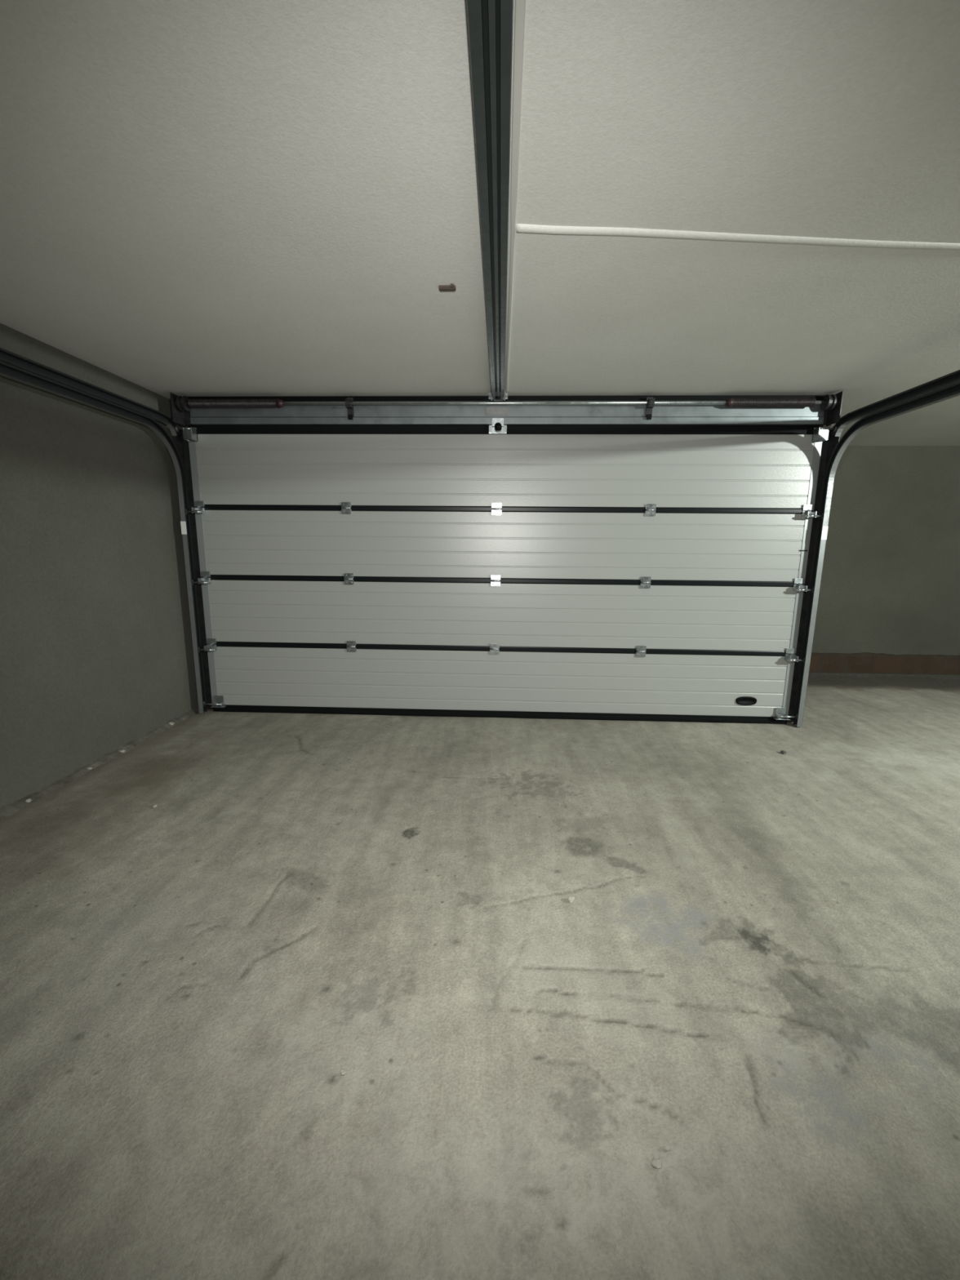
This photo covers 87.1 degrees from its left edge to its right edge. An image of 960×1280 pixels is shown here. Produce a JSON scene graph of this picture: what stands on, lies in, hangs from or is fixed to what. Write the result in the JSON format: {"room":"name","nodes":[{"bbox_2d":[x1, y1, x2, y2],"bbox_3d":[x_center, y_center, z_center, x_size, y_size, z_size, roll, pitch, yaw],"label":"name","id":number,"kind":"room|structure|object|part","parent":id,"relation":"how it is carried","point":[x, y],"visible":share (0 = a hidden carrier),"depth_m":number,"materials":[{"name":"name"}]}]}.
{"room":"garage","nodes":[
{"label":"garage","id":0,"kind":"room"},
{"bbox_2d":[0,323,198,808],"bbox_3d":[-2.534,-0.129,1.379,0.200,2.425,8.800,1,10,2],"label":"wall","id":1,"kind":"structure","parent":0,"point":[96,653],"depth_m":2.99,"materials":[{"name":"grey paint"}]},
{"bbox_2d":[0,707,199,820],"bbox_3d":[-2.398,0.943,2.079,0.062,0.046,4.200,1,10,2],"label":"baseboard","id":2,"kind":"structure","parent":1,"relation":"attached to","point":[8,810],"depth_m":3.04,"materials":[{"name":"grey concrete"}]},
{"bbox_2d":[0,672,959,1279],"bbox_3d":[2.420,1.113,1.492,10.330,0.012,8.980,1,10,2],"label":"floor","id":3,"kind":"structure","parent":0,"point":[751,971],"depth_m":1.51,"materials":[{"name":"concrete"}]},
{"bbox_2d":[339,1069,345,1075],"bbox_3d":[-0.354,1.115,1.301,0.014,0.009,0.018,-5,12,-29],"label":"crumb","id":4,"kind":"object","parent":3,"relation":"on","point":[342,1072],"visible":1,"depth_m":1.30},
{"bbox_2d":[567,896,574,902],"bbox_3d":[0.352,1.000,1.948,0.032,0.014,0.022,-8,13,-38],"label":"crumb","id":5,"kind":"object","parent":3,"relation":"on","point":[571,899],"visible":1,"depth_m":1.94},
{"bbox_2d":[651,1155,662,1168],"bbox_3d":[0.391,1.154,1.116,0.021,0.012,0.027,6,12,29],"label":"crumb","id":6,"kind":"object","parent":3,"relation":"on","point":[656,1162],"visible":1,"depth_m":1.11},
{"bbox_2d":[663,1143,671,1151],"bbox_3d":[0.424,1.151,1.145,0.016,0.007,0.012,-4,11,-23],"label":"crumb","id":7,"kind":"object","parent":3,"relation":"on","point":[667,1147],"visible":1,"depth_m":1.14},
{"bbox_2d":[0,0,959,445],"bbox_3d":[2.403,-1.333,1.056,10.250,0.150,9.000,1,10,2],"label":"ceiling","id":8,"kind":"structure","parent":0,"point":[198,197],"depth_m":1.55,"materials":[{"name":"paint"}]},
{"bbox_2d":[438,283,455,291],"bbox_3d":[-0.137,-1.470,2.099,0.070,0.022,0.041,1,10,2],"label":"plug","id":9,"kind":"object","parent":8,"relation":"attached to","point":[451,287],"visible":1,"depth_m":2.10,"materials":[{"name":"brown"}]},
{"bbox_2d":[466,0,513,401],"bbox_3d":[0.007,-1.158,0.628,0.139,0.058,5.900,1,10,2],"label":"rail","id":10,"kind":"object","parent":8,"relation":"attached to","point":[490,22],"visible":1,"depth_m":1.29,"materials":[{"name":"metal"}]},
{"bbox_2d":[505,0,525,391],"bbox_3d":[0.065,-1.192,0.604,0.024,0.009,5.870,1,10,2],"label":"cable conduit","id":11,"kind":"object","parent":8,"relation":"attached to","point":[520,5],"visible":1,"depth_m":1.29,"materials":[{"name":"grey plastic"}]},
{"bbox_2d":[515,223,959,250],"bbox_3d":[1.157,-1.393,1.764,2.072,0.014,0.057,0,10,-3],"label":"cable conduit","id":12,"kind":"object","parent":8,"relation":"attached to","point":[521,228],"visible":1,"depth_m":1.74,"materials":[{"name":"paint"}]},
{"bbox_2d":[168,398,831,722],"bbox_3d":[0.090,-0.584,3.998,4.825,2.425,0.235,1,10,2],"label":"wall","id":13,"kind":"structure","parent":0,"point":[180,426],"depth_m":3.78,"materials":[{"name":"grey paint"}]},
{"bbox_2d":[0,347,213,713],"bbox_3d":[-2.304,-0.151,1.897,0.073,2.237,4.244,1,10,2],"label":"door track","id":14,"kind":"object","parent":13,"relation":"attached to","point":[15,366],"visible":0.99,"depth_m":3.63,"materials":[{"name":"metal"}]},
{"bbox_2d":[187,395,824,401],"bbox_3d":[0.112,-1.724,3.640,4.760,0.053,0.056,1,10,2],"label":"trim","id":15,"kind":"structure","parent":13,"relation":"attached to","point":[626,397],"depth_m":3.60,"materials":[{"name":"black rubber"}]},
{"bbox_2d":[174,417,838,724],"bbox_3d":[0.119,-0.482,3.831,4.708,2.245,0.122,1,10,2],"label":"garage door","id":16,"kind":"structure","parent":13,"relation":"in","point":[497,570],"depth_m":3.83,"materials":[{"name":"white metal"}]},
{"bbox_3d":[0.118,-0.197,3.924,4.600,0.524,0.042,1,10,2],"label":"panel","id":17,"kind":"part","parent":16,"relation":"part of","materials":[{"name":"white metal"}]},
{"bbox_2d":[494,422,502,431],"bbox_3d":[0.130,-1.525,3.614,0.052,0.052,0.044,1,10,2],"label":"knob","id":18,"kind":"object","parent":16,"relation":"attached to","point":[498,426],"depth_m":3.59,"materials":[{"name":"black plastic"}]},
{"bbox_3d":[0.113,0.325,4.019,4.600,0.524,0.042,1,10,2],"label":"panel","id":19,"kind":"part","parent":16,"relation":"part of","materials":[{"name":"white metal"}]},
{"bbox_3d":[0.123,-0.718,3.828,4.600,0.524,0.042,1,10,2],"label":"panel","id":20,"kind":"part","parent":16,"relation":"part of","materials":[{"name":"white metal"}]},
{"bbox_3d":[0.128,-1.239,3.733,4.600,0.524,0.042,1,10,2],"label":"panel","id":21,"kind":"part","parent":16,"relation":"part of","materials":[{"name":"white metal"}]},
{"bbox_2d":[190,404,824,425],"bbox_3d":[0.140,-1.618,3.615,4.520,0.142,0.032,1,10,2],"label":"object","id":22,"kind":"object","parent":13,"relation":"attached to","point":[312,415],"visible":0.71,"depth_m":3.60,"materials":[{"name":"grey metal"}]},
{"bbox_2d":[169,391,844,426],"bbox_3d":[0.123,-1.628,3.565,4.730,0.195,0.141,1,10,2],"label":"shaft","id":23,"kind":"object","parent":22,"relation":"attached to","point":[181,406],"visible":1,"depth_m":3.54,"materials":[{"name":"metal"}]},
{"bbox_3d":[-2.190,-1.666,3.654,0.100,0.195,0.141,1,10,2],"label":"bearing plate","id":24,"kind":"part","parent":23,"relation":"part of","materials":[{"name":"metal"}]},
{"bbox_3d":[0.124,-1.630,3.598,0.160,0.056,0.009,1,10,2],"label":"plate","id":25,"kind":"part","parent":23,"relation":"part of","materials":[{"name":"silver metal"}]},
{"bbox_3d":[2.436,-1.590,3.475,0.100,0.195,0.141,1,10,2],"label":"bearing plate","id":26,"kind":"part","parent":23,"relation":"part of","materials":[{"name":"metal"}]},
{"bbox_2d":[786,369,959,727],"bbox_3d":[2.374,-0.074,1.716,0.073,2.237,4.244,1,10,2],"label":"door track","id":27,"kind":"object","parent":13,"relation":"attached to","point":[946,387],"visible":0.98,"depth_m":3.61,"materials":[{"name":"metal"}]},
{"bbox_2d":[811,445,959,655],"bbox_3d":[2.592,-0.948,5.473,10.200,2.195,0.060,1,10,2],"label":"wall","id":28,"kind":"structure","parent":0,"point":[890,584],"depth_m":5.38,"materials":[{"name":"grey paint"}]},
{"bbox_2d":[808,652,959,675],"bbox_3d":[2.584,0.187,5.758,10.200,0.320,0.188,1,10,2],"label":"baseboard","id":29,"kind":"structure","parent":28,"relation":"attached to","point":[863,662],"depth_m":5.60,"materials":[{"name":"red brick"}]}
]}

